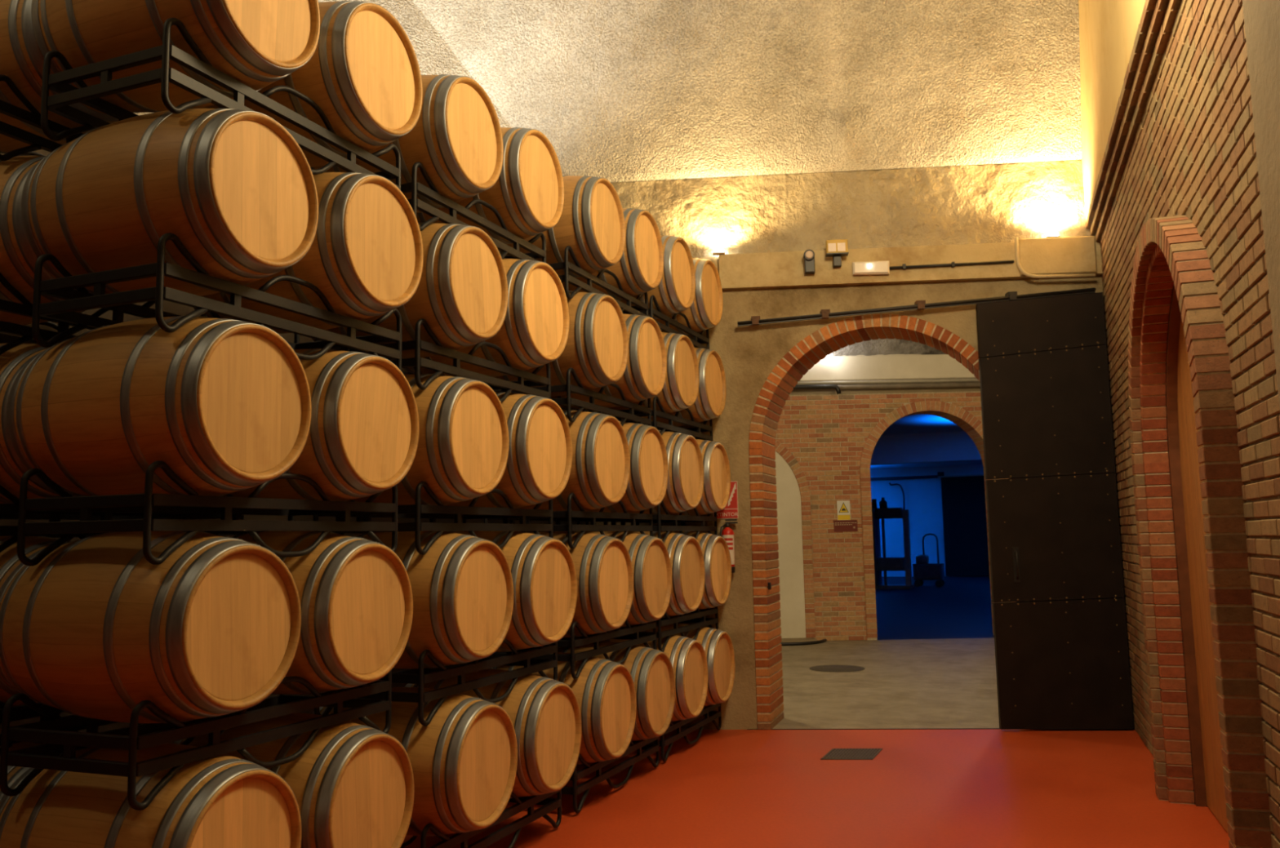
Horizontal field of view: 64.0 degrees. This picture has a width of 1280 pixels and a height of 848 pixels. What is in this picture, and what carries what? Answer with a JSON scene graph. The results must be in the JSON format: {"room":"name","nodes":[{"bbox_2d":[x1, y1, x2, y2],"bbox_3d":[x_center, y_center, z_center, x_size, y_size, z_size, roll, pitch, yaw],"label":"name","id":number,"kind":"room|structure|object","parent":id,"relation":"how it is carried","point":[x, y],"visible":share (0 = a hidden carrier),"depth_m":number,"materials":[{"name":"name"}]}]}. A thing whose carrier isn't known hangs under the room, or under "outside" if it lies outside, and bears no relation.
{"room":"wine cellar","nodes":[
{"label":"wine cellar","id":0,"kind":"room"},
{"bbox_2d":[0,0,582,747],"bbox_3d":[-4.184,-2.179,5.178,1.456,9.000,11.536,-5,-7,31],"label":"wall","id":1,"kind":"structure","parent":0,"point":[434,56],"depth_m":8.99,"materials":[{"name":"paint"}]},
{"bbox_2d":[411,0,1082,182],"bbox_3d":[-0.930,-5.079,1.406,14.200,3.772,17.082,-2,-6,5],"label":"ceiling","id":2,"kind":"structure","parent":0,"point":[620,91],"depth_m":9.16,"materials":[{"name":"paint"}]},
{"bbox_2d":[774,451,805,638],"bbox_3d":[1.530,1.849,16.612,2.200,3.330,0.016,-1,-6,0],"label":"door","id":3,"kind":"structure","parent":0,"point":[791,575],"depth_m":16.57,"materials":[{"name":"beige paint"}]},
{"bbox_2d":[402,728,1230,847],"bbox_3d":[-1.801,2.045,2.861,9.717,0.001,16.299,-4,-7,22],"label":"floor","id":4,"kind":"structure","parent":0,"point":[925,788],"depth_m":6.56,"materials":[{"name":"red paint"}]},
{"bbox_2d":[400,789,561,847],"bbox_3d":[-1.021,2.134,5.507,0.636,0.357,1.424,-4,-7,22],"label":"rack","id":5,"kind":"object","parent":4,"relation":"on","point":[549,804],"visible":0.37,"depth_m":5.51,"materials":[{"name":"black metal"}]},
{"bbox_2d":[311,687,517,836],"bbox_3d":[-1.177,1.703,5.205,0.950,0.714,0.714,-4,-7,22],"label":"wine barrel","id":6,"kind":"object","parent":5,"relation":"on","point":[464,762],"visible":0.57,"depth_m":4.92,"materials":[{"name":"brown wood"}]},
{"bbox_2d":[314,638,557,726],"bbox_3d":[-1.052,1.337,5.600,0.636,0.357,1.424,-4,-7,22],"label":"rack","id":7,"kind":"object","parent":6,"relation":"on","point":[420,676],"visible":0.52,"depth_m":5.24,"materials":[{"name":"black metal"}]},
{"bbox_2d":[352,531,513,668],"bbox_3d":[-1.208,0.900,5.298,0.950,0.721,0.722,-4,-8,22],"label":"wine barrel","id":8,"kind":"object","parent":7,"relation":"on","point":[462,588],"visible":0.47,"depth_m":5.01,"materials":[{"name":"brown wood"}]},
{"bbox_2d":[313,480,553,555],"bbox_3d":[-1.087,0.537,5.692,0.636,0.357,1.424,-4,-7,22],"label":"rack","id":9,"kind":"object","parent":8,"relation":"on","point":[417,511],"visible":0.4,"depth_m":5.40,"materials":[{"name":"black metal"}]},
{"bbox_2d":[348,373,509,505],"bbox_3d":[-1.245,0.097,5.388,0.951,0.710,0.710,-4,-7,22],"label":"wine barrel","id":10,"kind":"object","parent":9,"relation":"on","point":[462,453],"visible":0.47,"depth_m":5.11,"materials":[{"name":"brown wood"}]},
{"bbox_2d":[446,391,572,508],"bbox_3d":[-0.953,0.169,6.088,0.951,0.710,0.710,-4,-7,22],"label":"wine barrel","id":11,"kind":"object","parent":9,"relation":"on","point":[538,468],"visible":0.37,"depth_m":5.83,"materials":[{"name":"brown wood"}]},
{"bbox_2d":[315,318,551,402],"bbox_3d":[-1.108,-0.264,5.784,0.636,0.357,1.424,-4,-7,22],"label":"rack","id":12,"kind":"object","parent":11,"relation":"on","point":[522,386],"visible":0.37,"depth_m":5.43,"materials":[{"name":"black metal"}]},
{"bbox_2d":[311,222,508,359],"bbox_3d":[-1.261,-0.702,5.482,0.950,0.710,0.710,-4,-7,22],"label":"wine barrel","id":13,"kind":"object","parent":12,"relation":"on","point":[461,293],"visible":0.41,"depth_m":5.20,"materials":[{"name":"brown wood"}]},
{"bbox_2d":[400,161,546,262],"bbox_3d":[-1.145,-1.064,5.879,0.636,0.357,1.424,-4,-7,22],"label":"rack","id":14,"kind":"object","parent":13,"relation":"on","point":[415,187],"visible":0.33,"depth_m":5.52,"materials":[{"name":"black metal"}]},
{"bbox_2d":[310,74,503,213],"bbox_3d":[-1.300,-1.503,5.574,0.950,0.715,0.715,-4,-6,22],"label":"wine barrel","id":15,"kind":"object","parent":14,"relation":"on","point":[456,136],"visible":0.47,"depth_m":5.29,"materials":[{"name":"brown wood"}]},
{"bbox_2d":[416,127,564,244],"bbox_3d":[-1.016,-1.429,6.274,0.950,0.710,0.710,-4,-7,22],"label":"wine barrel","id":16,"kind":"object","parent":14,"relation":"on","point":[527,194],"visible":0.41,"depth_m":6.00,"materials":[{"name":"brown wood"}]},
{"bbox_2d":[403,257,568,377],"bbox_3d":[-0.978,-0.630,6.180,0.950,0.710,0.710,-4,-7,22],"label":"wine barrel","id":17,"kind":"object","parent":12,"relation":"on","point":[534,331],"visible":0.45,"depth_m":5.92,"materials":[{"name":"brown wood"}]},
{"bbox_2d":[450,531,577,652],"bbox_3d":[-0.919,0.973,5.998,0.950,0.710,0.710,-4,-7,22],"label":"wine barrel","id":18,"kind":"object","parent":7,"relation":"on","point":[543,570],"visible":0.46,"depth_m":5.75,"materials":[{"name":"brown wood"}]},
{"bbox_2d":[404,668,581,798],"bbox_3d":[-0.887,1.776,5.906,0.950,0.710,0.710,-4,-7,22],"label":"wine barrel","id":19,"kind":"object","parent":5,"relation":"on","point":[544,713],"visible":0.46,"depth_m":5.67,"materials":[{"name":"brown wood"}]},
{"bbox_2d":[556,737,659,813],"bbox_3d":[-0.417,2.293,7.036,0.636,0.357,1.424,-4,-7,22],"label":"rack","id":20,"kind":"object","parent":4,"relation":"on","point":[649,749],"visible":0.37,"depth_m":6.71,"materials":[{"name":"black metal"}]},
{"bbox_2d":[489,652,636,764],"bbox_3d":[-0.570,1.863,6.735,0.950,0.730,0.730,-4,-5,22],"label":"wine barrel","id":21,"kind":"object","parent":20,"relation":"on","point":[604,690],"visible":0.43,"depth_m":6.47,"materials":[{"name":"brown wood"}]},
{"bbox_2d":[486,619,656,679],"bbox_3d":[-0.436,1.497,7.127,0.636,0.357,1.424,-4,-7,22],"label":"rack","id":22,"kind":"object","parent":21,"relation":"on","point":[632,632],"visible":0.43,"depth_m":6.74,"materials":[{"name":"black metal"}]},
{"bbox_2d":[527,531,633,637],"bbox_3d":[-0.588,1.062,6.828,0.950,0.710,0.710,-4,-7,22],"label":"wine barrel","id":23,"kind":"object","parent":22,"relation":"on","point":[602,563],"visible":0.37,"depth_m":6.56,"materials":[{"name":"brown wood"}]},
{"bbox_2d":[484,493,653,549],"bbox_3d":[-0.462,0.696,7.221,0.636,0.357,1.424,-4,-7,22],"label":"rack","id":24,"kind":"object","parent":23,"relation":"on","point":[569,516],"visible":0.41,"depth_m":6.90,"materials":[{"name":"black metal"}]},
{"bbox_2d":[518,409,630,511],"bbox_3d":[-0.614,0.262,6.923,0.950,0.717,0.717,-4,-7,22],"label":"wine barrel","id":25,"kind":"object","parent":24,"relation":"on","point":[599,475],"visible":0.41,"depth_m":6.64,"materials":[{"name":"brown wood"}]},
{"bbox_2d":[493,367,651,426],"bbox_3d":[-0.473,-0.105,7.309,0.636,0.357,1.424,-4,-7,22],"label":"rack","id":26,"kind":"object","parent":25,"relation":"on","point":[634,409],"visible":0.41,"depth_m":6.93,"materials":[{"name":"black metal"}]},
{"bbox_2d":[494,290,628,396],"bbox_3d":[-0.625,-0.542,7.011,0.950,0.710,0.710,-4,-7,22],"label":"wine barrel","id":27,"kind":"object","parent":26,"relation":"on","point":[597,347],"visible":0.45,"depth_m":6.71,"materials":[{"name":"brown wood"}]},
{"bbox_2d":[547,245,648,316],"bbox_3d":[-0.494,-0.906,7.402,0.636,0.357,1.424,-4,-7,22],"label":"rack","id":28,"kind":"object","parent":27,"relation":"on","point":[566,265],"visible":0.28,"depth_m":6.99,"materials":[{"name":"black metal"}]},
{"bbox_2d":[497,175,625,278],"bbox_3d":[-0.647,-1.342,7.104,0.950,0.710,0.710,-4,-7,22],"label":"wine barrel","id":29,"kind":"object","parent":28,"relation":"on","point":[591,222],"visible":0.41,"depth_m":6.79,"materials":[{"name":"brown wood"}]},
{"bbox_2d":[561,208,663,300],"bbox_3d":[-0.363,-1.269,7.796,0.950,0.710,0.710,-4,-7,22],"label":"wine barrel","id":30,"kind":"object","parent":28,"relation":"on","point":[640,268],"visible":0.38,"depth_m":7.53,"materials":[{"name":"brown wood"}]},
{"bbox_2d":[551,313,666,409],"bbox_3d":[-0.344,-0.469,7.700,0.951,0.710,0.710,-4,-7,22],"label":"wine barrel","id":31,"kind":"object","parent":26,"relation":"on","point":[643,378],"visible":0.41,"depth_m":7.45,"materials":[{"name":"brown wood"}]},
{"bbox_2d":[586,421,668,513],"bbox_3d":[-0.333,0.335,7.612,0.950,0.710,0.710,-4,-7,22],"label":"wine barrel","id":32,"kind":"object","parent":24,"relation":"on","point":[646,487],"visible":0.29,"depth_m":7.36,"materials":[{"name":"brown wood"}]},
{"bbox_2d":[585,531,671,627],"bbox_3d":[-0.308,1.135,7.519,0.950,0.710,0.710,-4,-7,22],"label":"wine barrel","id":33,"kind":"object","parent":22,"relation":"on","point":[649,555],"visible":0.4,"depth_m":7.29,"materials":[{"name":"brown wood"}]},
{"bbox_2d":[557,640,675,741],"bbox_3d":[-0.288,1.936,7.427,0.950,0.710,0.710,-4,-7,22],"label":"wine barrel","id":34,"kind":"object","parent":20,"relation":"on","point":[651,670],"visible":0.44,"depth_m":7.20,"materials":[{"name":"brown wood"}]},
{"bbox_2d":[631,703,721,761],"bbox_3d":[0.151,2.440,8.438,0.636,0.357,1.424,-4,-7,22],"label":"rack","id":35,"kind":"object","parent":4,"relation":"on","point":[710,716],"visible":0.27,"depth_m":8.18,"materials":[{"name":"black metal"}]},
{"bbox_2d":[604,631,708,721],"bbox_3d":[0.001,2.006,8.141,0.950,0.726,0.726,-4,-8,22],"label":"wine barrel","id":36,"kind":"object","parent":35,"relation":"on","point":[686,655],"visible":0.38,"depth_m":7.91,"materials":[{"name":"brown wood"}]},
{"bbox_2d":[606,606,718,652],"bbox_3d":[0.131,1.643,8.527,0.636,0.357,1.424,-4,-7,22],"label":"rack","id":37,"kind":"object","parent":36,"relation":"on","point":[694,616],"visible":0.23,"depth_m":8.31,"materials":[{"name":"black metal"}]},
{"bbox_2d":[627,530,705,617],"bbox_3d":[-0.019,1.206,8.232,0.950,0.710,0.710,-4,-7,22],"label":"wine barrel","id":38,"kind":"object","parent":37,"relation":"on","point":[685,552],"visible":0.36,"depth_m":7.99,"materials":[{"name":"brown wood"}]},
{"bbox_2d":[585,500,717,543],"bbox_3d":[0.130,0.841,8.614,0.636,0.357,1.424,-4,-7,22],"label":"rack","id":39,"kind":"object","parent":38,"relation":"on","point":[658,518],"visible":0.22,"depth_m":8.38,"materials":[{"name":"black metal"}]},
{"bbox_2d":[630,430,703,514],"bbox_3d":[-0.021,0.407,8.319,0.950,0.710,0.710,-4,-7,22],"label":"wine barrel","id":40,"kind":"object","parent":39,"relation":"on","point":[684,491],"visible":0.3,"depth_m":8.06,"materials":[{"name":"brown wood"}]},
{"bbox_2d":[582,395,712,441],"bbox_3d":[0.097,0.041,8.706,0.636,0.357,1.424,-4,-7,22],"label":"rack","id":41,"kind":"object","parent":40,"relation":"on","point":[695,432],"visible":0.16,"depth_m":8.42,"materials":[{"name":"black metal"}]},
{"bbox_2d":[585,332,699,417],"bbox_3d":[-0.056,-0.397,8.409,0.950,0.710,0.710,-4,-7,22],"label":"wine barrel","id":42,"kind":"object","parent":41,"relation":"on","point":[679,392],"visible":0.35,"depth_m":8.15,"materials":[{"name":"brown wood"}]},
{"bbox_2d":[623,295,709,349],"bbox_3d":[0.073,-0.760,8.799,0.636,0.357,1.424,-4,-7,22],"label":"rack","id":43,"kind":"object","parent":42,"relation":"on","point":[701,340],"visible":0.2,"depth_m":8.53,"materials":[{"name":"black metal"}]},
{"bbox_2d":[618,235,695,319],"bbox_3d":[-0.081,-1.197,8.501,0.950,0.721,0.721,-4,-8,22],"label":"wine barrel","id":44,"kind":"object","parent":43,"relation":"on","point":[674,294],"visible":0.32,"depth_m":8.23,"materials":[{"name":"brown wood"}]},
{"bbox_2d":[655,257,723,335],"bbox_3d":[0.203,-1.124,9.189,0.950,0.710,0.710,-4,-7,22],"label":"wine barrel","id":45,"kind":"object","parent":43,"relation":"on","point":[705,312],"visible":0.3,"depth_m":8.93,"materials":[{"name":"brown wood"}]},
{"bbox_2d":[622,347,726,426],"bbox_3d":[0.226,-0.325,9.095,0.950,0.729,0.729,-4,-5,22],"label":"wine barrel","id":46,"kind":"object","parent":41,"relation":"on","point":[709,403],"visible":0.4,"depth_m":8.85,"materials":[{"name":"brown wood"}]},
{"bbox_2d":[670,439,730,515],"bbox_3d":[0.258,0.478,9.002,0.950,0.714,0.714,-4,-7,22],"label":"wine barrel","id":47,"kind":"object","parent":39,"relation":"on","point":[717,473],"visible":0.3,"depth_m":8.76,"materials":[{"name":"brown wood"}]},
{"bbox_2d":[663,530,731,610],"bbox_3d":[0.258,1.277,8.916,0.951,0.710,0.709,-4,-7,22],"label":"wine barrel","id":48,"kind":"object","parent":37,"relation":"on","point":[715,550],"visible":0.31,"depth_m":8.69,"materials":[{"name":"brown wood"}]},
{"bbox_2d":[644,623,734,706],"bbox_3d":[0.279,2.077,8.828,0.950,0.710,0.710,-4,-7,22],"label":"wine barrel","id":49,"kind":"object","parent":35,"relation":"on","point":[717,646],"visible":0.33,"depth_m":8.61,"materials":[{"name":"brown wood"}]},
{"bbox_2d":[820,748,882,759],"bbox_3d":[1.635,2.543,7.898,0.381,0.005,0.526,-4,-7,22],"label":"floor drain","id":50,"kind":"object","parent":4,"relation":"on","point":[834,753],"visible":1,"depth_m":7.88,"materials":[{"name":"grey metal"}]},
{"bbox_3d":[-1.669,1.984,4.063,0.636,0.357,1.424,-4,-7,22],"label":"rack","id":51,"kind":"object","parent":4,"relation":"on","visible":0},
{"bbox_2d":[0,742,301,847],"bbox_3d":[-1.819,1.546,3.774,0.950,0.721,0.721,-4,-6,22],"label":"wine barrel","id":52,"kind":"object","parent":51,"relation":"on","point":[222,801],"visible":0.75,"depth_m":3.56,"materials":[{"name":"brown wood"}]},
{"bbox_2d":[0,670,391,810],"bbox_3d":[-1.691,1.185,4.140,0.636,0.357,1.424,-4,-7,22],"label":"rack","id":53,"kind":"object","parent":52,"relation":"on","point":[134,737],"visible":0.64,"depth_m":3.68,"materials":[{"name":"black metal"}]},
{"bbox_2d":[0,530,301,723],"bbox_3d":[-1.844,0.751,3.843,0.951,0.709,0.709,-4,-7,22],"label":"wine barrel","id":54,"kind":"object","parent":53,"relation":"on","point":[96,629],"visible":0.95,"depth_m":3.57,"materials":[{"name":"brown wood"}]},
{"bbox_2d":[17,460,397,566],"bbox_3d":[-1.685,0.384,4.231,0.636,0.357,1.424,-4,-7,22],"label":"rack","id":55,"kind":"object","parent":54,"relation":"on","point":[231,509],"visible":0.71,"depth_m":3.79,"materials":[{"name":"black metal"}]},
{"bbox_2d":[6,315,311,496],"bbox_3d":[-1.834,-0.051,3.938,0.950,0.717,0.717,-4,-6,22],"label":"wine barrel","id":56,"kind":"object","parent":55,"relation":"on","point":[225,403],"visible":0.94,"depth_m":3.67,"materials":[{"name":"brown wood"}]},
{"bbox_2d":[31,232,401,371],"bbox_3d":[-1.688,-0.417,4.326,0.636,0.357,1.424,-4,-7,22],"label":"rack","id":57,"kind":"object","parent":56,"relation":"on","point":[122,303],"visible":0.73,"depth_m":3.87,"materials":[{"name":"black metal"}]},
{"bbox_2d":[21,107,318,301],"bbox_3d":[-1.837,-0.852,4.034,0.950,0.728,0.728,-4,-5,22],"label":"wine barrel","id":58,"kind":"object","parent":57,"relation":"on","point":[235,187],"visible":0.83,"depth_m":3.76,"materials":[{"name":"brown wood"}]},
{"bbox_2d":[40,17,400,190],"bbox_3d":[-1.716,-1.216,4.429,0.636,0.357,1.424,-4,-7,22],"label":"rack","id":59,"kind":"object","parent":58,"relation":"on","point":[68,95],"visible":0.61,"depth_m":3.90,"materials":[{"name":"black metal"}]},
{"bbox_2d":[31,0,319,112],"bbox_3d":[-1.864,-1.648,4.144,0.951,0.710,0.710,-4,-7,22],"label":"wine barrel","id":60,"kind":"object","parent":59,"relation":"on","point":[257,44],"visible":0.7,"depth_m":3.92,"materials":[{"name":"brown wood"}]},
{"bbox_2d":[200,0,422,167],"bbox_3d":[-1.586,-1.577,4.822,0.950,0.731,0.731,-4,-5,22],"label":"wine barrel","id":61,"kind":"object","parent":59,"relation":"on","point":[363,72],"visible":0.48,"depth_m":4.54,"materials":[{"name":"brown wood"}]},
{"bbox_2d":[193,171,423,333],"bbox_3d":[-1.560,-0.780,4.715,0.950,0.721,0.721,-4,-6,22],"label":"wine barrel","id":62,"kind":"object","parent":57,"relation":"on","point":[365,255],"visible":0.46,"depth_m":4.45,"materials":[{"name":"brown wood"}]},
{"bbox_2d":[222,348,418,501],"bbox_3d":[-1.558,0.023,4.617,0.950,0.710,0.710,-4,-7,22],"label":"wine barrel","id":63,"kind":"object","parent":55,"relation":"on","point":[362,439],"visible":0.52,"depth_m":4.36,"materials":[{"name":"brown wood"}]},
{"bbox_2d":[230,531,413,694],"bbox_3d":[-1.565,0.825,4.521,0.950,0.710,0.710,-4,-7,22],"label":"wine barrel","id":64,"kind":"object","parent":53,"relation":"on","point":[356,600],"visible":0.48,"depth_m":4.28,"materials":[{"name":"brown wood"}]},
{"bbox_2d":[173,712,413,847],"bbox_3d":[-1.543,1.620,4.444,0.950,0.710,0.710,-4,-7,22],"label":"wine barrel","id":65,"kind":"object","parent":51,"relation":"on","point":[353,786],"visible":0.43,"depth_m":4.22,"materials":[{"name":"brown wood"}]},
{"bbox_3d":[-2.540,2.048,4.488,0.636,0.357,1.424,-4,-7,22],"label":"rack","id":66,"kind":"object","parent":4,"relation":"on","visible":0},
{"bbox_2d":[0,728,61,799],"bbox_3d":[-2.688,1.616,4.195,0.950,0.710,0.710,-4,-7,22],"label":"wine barrel","id":67,"kind":"object","parent":66,"relation":"on","point":[14,773],"visible":0.08,"depth_m":3.92,"materials":[{"name":"brown wood"}]},
{"bbox_2d":[0,701,119,753],"bbox_3d":[-2.555,1.251,4.577,0.636,0.357,1.424,-4,-7,22],"label":"rack","id":68,"kind":"object","parent":67,"relation":"on","point":[19,713],"visible":0.04,"depth_m":4.08,"materials":[{"name":"black metal"}]},
{"bbox_2d":[0,536,67,706],"bbox_3d":[-2.707,0.815,4.284,0.950,0.717,0.717,-4,-6,22],"label":"wine barrel","id":69,"kind":"object","parent":68,"relation":"on","point":[33,545],"visible":0.09,"depth_m":4.03,"materials":[{"name":"brown wood"}]},
{"bbox_2d":[0,484,244,552],"bbox_3d":[-2.570,0.450,4.667,0.636,0.357,1.424,-4,-7,22],"label":"rack","id":70,"kind":"object","parent":69,"relation":"on","point":[7,511],"visible":0.09,"depth_m":4.40,"materials":[{"name":"black metal"}]},
{"bbox_2d":[0,342,81,503],"bbox_3d":[-2.721,0.014,4.377,0.950,0.710,0.710,-4,-7,22],"label":"wine barrel","id":71,"kind":"object","parent":70,"relation":"on","point":[12,361],"visible":0.19,"depth_m":4.03,"materials":[{"name":"brown wood"}]},
{"bbox_2d":[0,272,108,355],"bbox_3d":[-2.585,-0.351,4.757,0.636,0.357,1.424,-4,-7,22],"label":"rack","id":72,"kind":"object","parent":71,"relation":"on","point":[26,308],"visible":0.06,"depth_m":4.15,"materials":[{"name":"black metal"}]},
{"bbox_2d":[0,155,85,325],"bbox_3d":[-2.734,-0.787,4.465,0.950,0.710,0.710,-4,-7,22],"label":"wine barrel","id":73,"kind":"object","parent":72,"relation":"on","point":[18,259],"visible":0.2,"depth_m":4.08,"materials":[{"name":"brown wood"}]},
{"bbox_2d":[0,74,83,161],"bbox_3d":[-2.600,-1.153,4.847,0.636,0.357,1.424,-4,-7,22],"label":"rack","id":74,"kind":"object","parent":73,"relation":"on","point":[36,142],"visible":0.18,"depth_m":4.21,"materials":[{"name":"black metal"}]},
{"bbox_2d":[0,0,118,153],"bbox_3d":[-2.753,-1.588,4.557,0.950,0.710,0.710,-4,-7,22],"label":"wine barrel","id":75,"kind":"object","parent":74,"relation":"on","point":[21,58],"visible":0.33,"depth_m":4.17,"materials":[{"name":"brown wood"}]},
{"bbox_2d":[675,637,999,729],"bbox_3d":[2.953,3.081,12.892,12.417,0.001,12.392,-4,-7,22],"label":"floor","id":76,"kind":"structure","parent":0,"point":[948,682],"depth_m":11.44,"materials":[{"name":"concrete"}]},
{"bbox_2d":[610,160,1090,258],"bbox_3d":[1.749,-1.941,9.440,5.200,0.801,0.049,-2,-6,5],"label":"wall","id":77,"kind":"structure","parent":0,"point":[990,203],"depth_m":9.42,"materials":[{"name":"paint"}]},
{"bbox_2d":[582,275,1133,729],"bbox_3d":[0.936,0.745,9.764,8.427,4.020,1.170,-2,-7,12],"label":"wall","id":78,"kind":"structure","parent":0,"point":[748,354],"depth_m":9.28,"materials":[{"name":"paint"}]},
{"bbox_2d":[748,314,1022,729],"bbox_3d":[2.281,0.854,9.365,2.532,3.665,0.595,-2,-6,5],"label":"brick arch","id":79,"kind":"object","parent":78,"relation":"attached to","point":[770,403],"depth_m":9.29,"materials":[{"name":"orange brick"}]},
{"bbox_2d":[700,238,1102,290],"bbox_3d":[2.474,-1.418,9.525,3.800,0.323,0.575,-2,-6,5],"label":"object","id":80,"kind":"structure","parent":78,"relation":"attached to","point":[785,269],"depth_m":9.28,"materials":[{"name":"concrete"}]},
{"bbox_2d":[825,239,848,267],"bbox_3d":[1.777,-1.539,9.249,0.195,0.228,0.120,-2,-6,5],"label":"lamp","id":81,"kind":"object","parent":80,"relation":"attached to","point":[835,249],"visible":1,"depth_m":9.20,"materials":[{"name":"yellow plastic"}]},
{"bbox_2d":[852,261,888,275],"bbox_3d":[2.083,-1.403,9.241,0.324,0.120,0.090,-2,-6,5],"label":"emergency light","id":82,"kind":"object","parent":80,"relation":"attached to","point":[870,268],"visible":1,"depth_m":9.22,"materials":[{"name":"white plastic"}]},
{"bbox_2d":[737,287,1133,729],"bbox_3d":[2.516,0.727,8.990,3.208,3.793,0.158,-2,-6,5],"label":"sliding door","id":83,"kind":"structure","parent":78,"relation":"in","point":[1063,663],"depth_m":8.86,"materials":[{"name":"metal"}]},
{"bbox_2d":[1017,235,1097,275],"bbox_3d":[3.713,-1.497,9.120,0.660,0.332,0.031,-2,-6,5],"label":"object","id":84,"kind":"structure","parent":78,"relation":"attached to","point":[1067,255],"depth_m":9.10,"materials":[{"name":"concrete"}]},
{"bbox_2d":[832,337,946,356],"bbox_3d":[5.156,-2.309,13.942,11.002,1.717,6.260,-1,-6,0],"label":"ceiling","id":85,"kind":"structure","parent":0,"point":[886,346],"depth_m":16.88,"materials":[{"name":"paint"}]},
{"bbox_2d":[774,386,1014,640],"bbox_3d":[3.744,1.433,16.857,14.000,4.132,0.480,-1,-6,0],"label":"wall","id":86,"kind":"structure","parent":0,"point":[828,439],"depth_m":16.72,"materials":[{"name":"brick"}]},
{"bbox_2d":[792,382,980,391],"bbox_3d":[4.204,-0.620,16.741,9.000,0.085,0.084,-1,-6,0],"label":"drain pipe","id":87,"kind":"object","parent":86,"relation":"attached to","point":[958,384],"visible":0.31,"depth_m":16.71,"materials":[{"name":"metal"}]},
{"bbox_2d":[798,354,979,385],"bbox_3d":[4.200,-0.865,17.000,13.000,0.550,0.400,-1,-6,0],"label":"beam","id":88,"kind":"structure","parent":86,"relation":"attached to","point":[891,366],"depth_m":16.81,"materials":[{"name":"beige paint"}]},
{"bbox_2d":[796,377,979,385],"bbox_3d":[4.202,-0.696,16.740,9.000,0.058,0.056,-1,-6,0],"label":"pipe","id":89,"kind":"object","parent":88,"relation":"attached to","point":[973,380],"visible":0.31,"depth_m":16.72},
{"bbox_2d":[856,576,994,640],"bbox_3d":[8.349,4.666,27.934,22.000,0.001,29.349,-4,-7,22],"label":"floor","id":90,"kind":"structure","parent":0,"point":[960,608],"depth_m":22.63,"materials":[{"name":"concrete"}]},
{"bbox_2d":[871,497,914,589],"bbox_3d":[7.838,3.728,32.233,1.300,2.839,1.000,-4,-7,22],"label":"machine","id":91,"kind":"object","parent":90,"relation":"on","point":[884,563],"visible":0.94,"depth_m":31.95,"materials":[{"name":"paint"}]},
{"bbox_2d":[912,533,944,586],"bbox_3d":[9.195,4.335,32.699,0.900,1.688,0.700,-4,-7,22],"label":"cart","id":92,"kind":"object","parent":90,"relation":"on","point":[922,570],"visible":1,"depth_m":32.42,"materials":[{"name":"paint"}]},
{"bbox_2d":[870,413,982,469],"bbox_3d":[6.936,0.116,26.522,25.018,0.180,29.893,-4,-7,22],"label":"ceiling","id":93,"kind":"structure","parent":0,"point":[913,424],"depth_m":25.89,"materials":[{"name":"paint"}]},
{"bbox_2d":[870,431,982,465],"bbox_3d":[7.699,0.624,26.967,22.000,0.760,0.400,-4,-7,22],"label":"beam","id":94,"kind":"structure","parent":93,"relation":"attached to","point":[957,446],"depth_m":26.85,"materials":[{"name":"paint"}]},
{"bbox_2d":[870,465,984,576],"bbox_3d":[13.126,2.912,40.030,22.000,6.000,0.200,-4,-7,22],"label":"wall","id":95,"kind":"structure","parent":0,"point":[923,496],"depth_m":40.74,"materials":[{"name":"paint"}]},
{"bbox_2d":[870,471,990,576],"bbox_3d":[11.635,3.929,40.325,7.900,4.060,0.170,-4,-7,22],"label":"sliding door","id":96,"kind":"structure","parent":95,"relation":"in","point":[963,496],"depth_m":39.86,"materials":[{"name":"metal"}]},
{"bbox_2d":[1078,0,1145,220],"bbox_3d":[1.294,-5.535,2.013,0.001,5.900,17.000,-3,-7,19],"label":"wall","id":97,"kind":"structure","parent":0,"point":[1108,28],"depth_m":7.55,"materials":[{"name":"yellow paint"}]},
{"bbox_2d":[1100,0,1279,847],"bbox_3d":[1.736,-0.442,1.373,0.502,4.480,17.100,-3,-7,19],"label":"wall","id":98,"kind":"structure","parent":0,"point":[1193,154],"depth_m":4.44,"materials":[{"name":"brick"}]},
{"bbox_2d":[1085,0,1181,241],"bbox_3d":[1.185,-2.581,1.018,0.137,0.203,17.754,-3,-7,19],"label":"crown molding","id":99,"kind":"structure","parent":98,"relation":"attached to","point":[1158,16],"depth_m":6.34,"materials":[{"name":"brick"}]},
{"bbox_2d":[1139,244,1195,804],"bbox_3d":[2.944,0.611,5.471,0.140,3.255,2.310,-3,-7,19],"label":"portal","id":100,"kind":"object","parent":98,"relation":"attached to","point":[1159,282],"visible":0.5,"depth_m":6.41,"materials":[{"name":"red brick"}]},
{"bbox_2d":[1166,285,1228,832],"bbox_3d":[3.079,0.647,5.420,0.140,3.167,2.134,-3,-7,19],"label":"door","id":101,"kind":"structure","parent":100,"relation":"attached to","point":[1209,784],"depth_m":6.22,"materials":[{"name":"brown wood"}]},
{"bbox_2d":[1128,214,1273,847],"bbox_3d":[2.905,0.566,5.490,0.165,3.350,2.500,-3,-7,19],"label":"brick arch","id":102,"kind":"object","parent":98,"relation":"attached to","point":[1248,812],"depth_m":4.37,"materials":[{"name":"brick"}]},
{"bbox_2d":[1242,0,1279,408],"bbox_3d":[2.006,-0.146,2.936,0.150,4.230,0.770,-3,-7,19],"label":"wall pier","id":103,"kind":"object","parent":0,"point":[1261,17],"depth_m":3.27,"materials":[{"name":"grey concrete"}]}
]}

